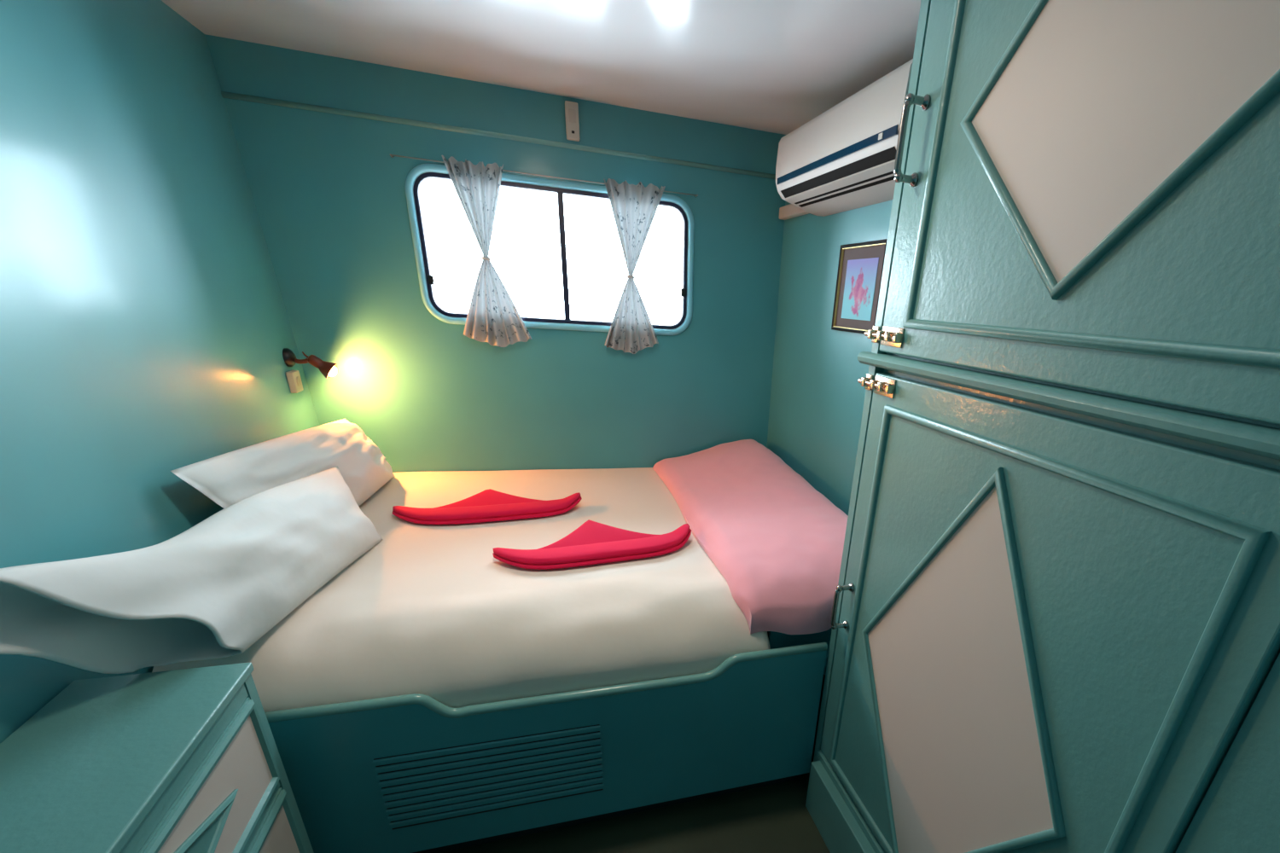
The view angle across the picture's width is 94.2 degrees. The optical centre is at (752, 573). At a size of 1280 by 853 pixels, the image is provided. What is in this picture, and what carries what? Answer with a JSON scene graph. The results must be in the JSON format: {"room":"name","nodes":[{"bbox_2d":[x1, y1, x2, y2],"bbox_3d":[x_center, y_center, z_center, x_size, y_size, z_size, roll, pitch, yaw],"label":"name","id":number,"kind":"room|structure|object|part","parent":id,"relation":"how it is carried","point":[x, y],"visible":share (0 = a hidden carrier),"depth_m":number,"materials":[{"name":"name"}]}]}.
{"room":"boat cabin bedroom","nodes":[
{"label":"boat cabin bedroom","id":0,"kind":"room"},
{"bbox_2d":[0,0,319,744],"bbox_3d":[-1.297,-0.058,0.861,0.282,2.156,3.270,-5,26,-18],"label":"wall","id":1,"kind":"structure","parent":0,"point":[145,328],"depth_m":1.30,"materials":[{"name":"teal paint"}]},
{"bbox_2d":[285,370,303,393],"bbox_3d":[-1.663,-0.698,2.128,0.026,0.072,0.070,-5,26,-18],"label":"wall socket","id":2,"kind":"object","parent":1,"relation":"attached to","point":[293,376],"visible":1,"depth_m":2.11,"materials":[{"name":"beige plastic"}]},
{"bbox_2d":[282,348,337,378],"bbox_3d":[-1.608,-0.765,2.138,0.153,0.101,0.072,-5,26,-18],"label":"wall lamp","id":3,"kind":"object","parent":1,"relation":"attached to","point":[327,369],"visible":1,"depth_m":2.12,"materials":[{"name":"black plastic"}]},
{"bbox_3d":[-1.666,-0.779,2.114,0.030,0.064,0.064,-5,26,-18],"label":"wall plate","id":4,"kind":"part","parent":3,"relation":"part of","materials":[{"name":"black plastic"}]},
{"bbox_3d":[-1.634,-0.773,2.122,0.066,0.025,0.018,0,25,-10],"label":"arm","id":5,"kind":"part","parent":3,"relation":"part of","materials":[{"name":"brown metal"}]},
{"bbox_3d":[-1.577,-0.759,2.150,0.088,0.084,0.068,-5,26,-18],"label":"lamp shade","id":6,"kind":"part","parent":3,"relation":"part of","materials":[{"name":"brown metal"}]},
{"bbox_3d":[-1.559,-0.748,2.162,0.039,0.038,0.037,-5,26,-18],"label":"bulb","id":7,"kind":"part","parent":3,"relation":"part of","materials":[{"name":"white glass"}]},
{"bbox_2d":[204,34,785,472],"bbox_3d":[-0.865,-0.818,2.576,2.200,2.156,0.050,-5,26,-18],"label":"wall","id":8,"kind":"structure","parent":0,"point":[328,190],"depth_m":2.33,"materials":[{"name":"teal paint"}]},
{"bbox_2d":[221,91,775,179],"bbox_3d":[-0.777,-1.613,2.190,1.958,0.018,0.017,-5,26,-18],"label":"trim","id":9,"kind":"structure","parent":8,"relation":"attached to","point":[225,95],"depth_m":2.11,"materials":[{"name":"teal wood"}]},
{"bbox_2d":[389,153,698,197],"bbox_3d":[-0.750,-1.510,2.232,1.104,0.008,0.034,-5,26,-18],"label":"wire","id":10,"kind":"object","parent":8,"relation":"attached to","point":[391,155],"visible":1,"depth_m":2.20,"materials":[{"name":"metal"}]},
{"bbox_2d":[441,154,532,347],"bbox_3d":[-1.010,-1.209,2.251,0.258,0.635,0.045,-5,26,-18],"label":"curtain","id":11,"kind":"object","parent":10,"relation":"hanging from","point":[493,317],"visible":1,"depth_m":2.26,"materials":[{"name":"fabric"}]},
{"bbox_2d":[603,178,665,354],"bbox_3d":[-0.491,-1.249,2.425,0.264,0.639,0.044,-5,26,-18],"label":"curtain","id":12,"kind":"object","parent":10,"relation":"hanging from","point":[634,207],"visible":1,"depth_m":2.39,"materials":[{"name":"fabric"}]},
{"bbox_2d":[404,163,694,335],"bbox_3d":[-0.766,-1.274,2.368,1.072,0.534,0.048,-5,26,-18],"label":"window","id":13,"kind":"structure","parent":8,"relation":"in","point":[688,251],"depth_m":2.31,"materials":[{"name":"blue paint"}]},
{"bbox_2d":[564,100,579,141],"bbox_3d":[-0.671,-1.682,2.177,0.046,0.114,0.034,-5,26,-18],"label":"switch box","id":14,"kind":"object","parent":8,"relation":"attached to","point":[571,108],"visible":1,"depth_m":2.17,"materials":[{"name":"grey plastic"}]},
{"bbox_2d":[161,0,921,134],"bbox_3d":[-0.253,-1.106,0.756,2.350,0.050,3.500,-5,26,-18],"label":"ceiling","id":15,"kind":"structure","parent":0,"point":[770,66],"depth_m":1.68,"materials":[{"name":"white paint"}]},
{"bbox_2d":[439,674,830,852],"bbox_3d":[-0.395,0.820,1.645,2.350,0.050,3.500,-5,26,-18],"label":"floor","id":16,"kind":"structure","parent":0,"point":[776,818],"depth_m":1.74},
{"bbox_2d":[0,663,314,852],"bbox_3d":[-0.952,0.734,0.803,0.272,0.736,1.053,-5,26,-18],"label":"base cabinet","id":17,"kind":"object","parent":16,"relation":"on","point":[185,760],"visible":1,"depth_m":0.94,"materials":[{"name":"teal paint"}]},
{"bbox_3d":[-0.812,0.431,0.690,0.005,0.030,1.004,-5,26,-18],"label":"rail","id":18,"kind":"part","parent":17,"relation":"part of","materials":[{"name":"teal paint"}]},
{"bbox_3d":[-0.826,0.529,0.760,0.008,0.204,0.950,-5,26,-18],"label":"drawer","id":19,"kind":"part","parent":17,"relation":"part of","materials":[{"name":"teal paint"}]},
{"bbox_3d":[-0.848,0.485,0.846,0.009,0.124,0.475,-5,26,-18],"label":"diamond moulding","id":20,"kind":"part","parent":17,"relation":"part of","materials":[{"name":"teal paint"}]},
{"bbox_3d":[-0.819,0.528,0.763,0.011,0.198,0.942,-5,26,-18],"label":"drawer moulding","id":21,"kind":"part","parent":17,"relation":"part of","materials":[{"name":"teal paint"}]},
{"bbox_3d":[-0.822,0.528,0.762,0.002,0.164,0.906,-5,26,-18],"label":"drawer panel","id":22,"kind":"part","parent":17,"relation":"part of","materials":[{"name":"beige wood"}]},
{"bbox_3d":[-0.827,0.643,0.788,0.005,0.020,1.004,-5,26,-18],"label":"rail","id":23,"kind":"part","parent":17,"relation":"part of","materials":[{"name":"teal paint"}]},
{"bbox_3d":[-0.841,0.739,0.857,0.008,0.207,0.950,-5,26,-18],"label":"drawer","id":24,"kind":"part","parent":17,"relation":"part of","materials":[{"name":"teal paint"}]},
{"bbox_3d":[-0.834,0.738,0.860,0.011,0.201,0.942,-5,26,-18],"label":"drawer moulding","id":25,"kind":"part","parent":17,"relation":"part of","materials":[{"name":"teal paint"}]},
{"bbox_3d":[-0.837,0.738,0.859,0.002,0.167,0.906,-5,26,-18],"label":"drawer panel","id":26,"kind":"part","parent":17,"relation":"part of","materials":[{"name":"beige wood"}]},
{"bbox_2d":[264,628,831,852],"bbox_3d":[-0.614,0.183,2.237,1.887,0.580,1.514,-5,26,-18],"label":"frame","id":27,"kind":"object","parent":16,"relation":"on","point":[413,773],"visible":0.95,"depth_m":1.53,"materials":[{"name":"teal paint"}]},
{"bbox_2d":[151,467,770,712],"bbox_3d":[-0.832,-0.077,2.046,1.390,0.190,1.480,-5,26,-18],"label":"mattress","id":28,"kind":"object","parent":27,"relation":"on","point":[430,610],"visible":0.66,"depth_m":1.56,"materials":[{"name":"beige fabric"}]},
{"bbox_2d":[0,465,382,674],"bbox_3d":[-1.132,-0.052,1.317,0.170,0.333,1.242,0,25,-10],"label":"pillow","id":29,"kind":"object","parent":28,"relation":"on","point":[212,590],"visible":1,"depth_m":1.15,"materials":[{"name":"white fabric"}]},
{"bbox_2d":[170,418,394,508],"bbox_3d":[-1.396,-0.324,1.897,0.251,0.312,1.060,-5,26,-18],"label":"pillow","id":30,"kind":"object","parent":28,"relation":"on","point":[228,479],"visible":0.71,"depth_m":1.74,"materials":[{"name":"white fabric"}]},
{"bbox_2d":[392,488,581,524],"bbox_3d":[-0.938,-0.243,2.104,0.628,0.049,0.253,-5,26,-18],"label":"folded towel","id":31,"kind":"object","parent":28,"relation":"on","point":[490,505],"visible":1,"depth_m":2.05,"materials":[{"name":"red fabric"}]},
{"bbox_2d":[492,519,691,570],"bbox_3d":[-0.489,-0.099,1.863,0.625,0.055,0.278,-5,26,-18],"label":"folded towel","id":32,"kind":"object","parent":28,"relation":"on","point":[593,543],"visible":1,"depth_m":1.81,"materials":[{"name":"red fabric"}]},
{"bbox_2d":[652,439,848,634],"bbox_3d":[-0.010,-0.248,2.265,0.552,0.252,1.464,-5,26,-18],"label":"blanket","id":33,"kind":"object","parent":28,"relation":"on","point":[776,542],"visible":0.92,"depth_m":1.94,"materials":[{"name":"pink fabric"}]},
{"bbox_2d":[372,724,604,830],"bbox_3d":[-0.654,0.522,1.504,0.520,0.230,0.008,-5,26,-18],"label":"vent","id":34,"kind":"object","parent":27,"relation":"attached to","point":[419,788],"depth_m":1.49,"materials":[{"name":"teal paint"}]},
{"bbox_2d":[805,0,1279,852],"bbox_3d":[0.652,0.108,0.813,0.385,2.074,1.710,-5,26,-18],"label":"wardrobe","id":35,"kind":"object","parent":16,"relation":"on","point":[1055,621],"visible":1,"depth_m":0.85,"materials":[{"name":"teal paint"}]},
{"bbox_3d":[0.232,0.089,1.533,0.049,0.135,0.024,-5,26,-18],"label":"handle","id":36,"kind":"part","parent":35,"relation":"part of","materials":[{"name":"silver metal"}]},
{"bbox_3d":[0.299,-0.824,1.112,0.049,0.145,0.024,-5,26,-18],"label":"handle","id":37,"kind":"part","parent":35,"relation":"part of","materials":[{"name":"silver metal"}]},
{"bbox_3d":[0.386,0.276,1.192,0.004,0.956,0.619,-5,26,-18],"label":"diamond panel","id":38,"kind":"part","parent":35,"relation":"part of","materials":[{"name":"beige wood"}]},
{"bbox_3d":[0.381,0.277,1.190,0.012,1.004,0.650,-5,26,-18],"label":"diamond moulding","id":39,"kind":"part","parent":35,"relation":"part of","materials":[{"name":"teal paint"}]},
{"bbox_3d":[0.386,0.253,1.170,0.011,1.019,0.790,-5,26,-18],"label":"door moulding","id":40,"kind":"part","parent":35,"relation":"part of","materials":[{"name":"teal paint"}]},
{"bbox_3d":[0.399,0.229,1.178,0.022,1.100,0.912,-5,26,-18],"label":"door","id":41,"kind":"part","parent":35,"relation":"part of","materials":[{"name":"teal paint"}]},
{"bbox_2d":[857,351,1279,459],"bbox_3d":[0.446,-0.271,0.892,0.046,0.028,1.130,-5,26,-18],"label":"ledge","id":42,"kind":"object","parent":35,"relation":"attached to","point":[1239,435],"depth_m":0.80,"materials":[{"name":"teal paint"}]},
{"bbox_3d":[0.462,-0.632,0.781,0.022,0.710,0.912,-5,26,-18],"label":"door","id":43,"kind":"part","parent":35,"relation":"part of","materials":[{"name":"teal paint"}]},
{"bbox_3d":[0.455,-0.639,0.750,0.011,0.641,0.760,-5,26,-18],"label":"door moulding","id":44,"kind":"part","parent":35,"relation":"part of","materials":[{"name":"teal paint"}]},
{"bbox_3d":[0.456,-0.643,0.743,0.012,0.536,0.616,-5,26,-18],"label":"diamond moulding","id":45,"kind":"part","parent":35,"relation":"part of","materials":[{"name":"teal paint"}]},
{"bbox_3d":[0.461,-0.643,0.744,0.004,0.501,0.576,-5,26,-18],"label":"diamond panel","id":46,"kind":"part","parent":35,"relation":"part of","materials":[{"name":"beige wood"}]},
{"bbox_2d":[766,199,892,674],"bbox_3d":[0.641,-0.214,1.509,0.080,2.156,3.270,-5,26,-18],"label":"wall","id":47,"kind":"structure","parent":0,"point":[817,402],"depth_m":2.35,"materials":[{"name":"teal paint"}]},
{"bbox_2d":[775,58,913,220],"bbox_3d":[0.250,-1.353,1.945,0.208,0.227,1.250,-5,26,-18],"label":"air conditioner","id":48,"kind":"object","parent":47,"relation":"attached to","point":[841,160],"visible":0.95,"depth_m":1.70,"materials":[{"name":"grey plastic"}]},
{"bbox_2d":[831,238,887,334],"bbox_3d":[0.362,-0.973,2.000,0.019,0.277,0.327,-5,26,-18],"label":"framed picture","id":49,"kind":"object","parent":47,"relation":"attached to","point":[860,266],"visible":0.75,"depth_m":2.00,"materials":[{"name":"paper"}]},
{"bbox_2d":[840,257,878,320],"bbox_3d":[0.364,-0.971,2.002,0.004,0.187,0.217,-5,26,-18],"label":"print","id":50,"kind":"object","parent":49,"relation":"attached to","point":[861,276],"depth_m":1.99}
]}

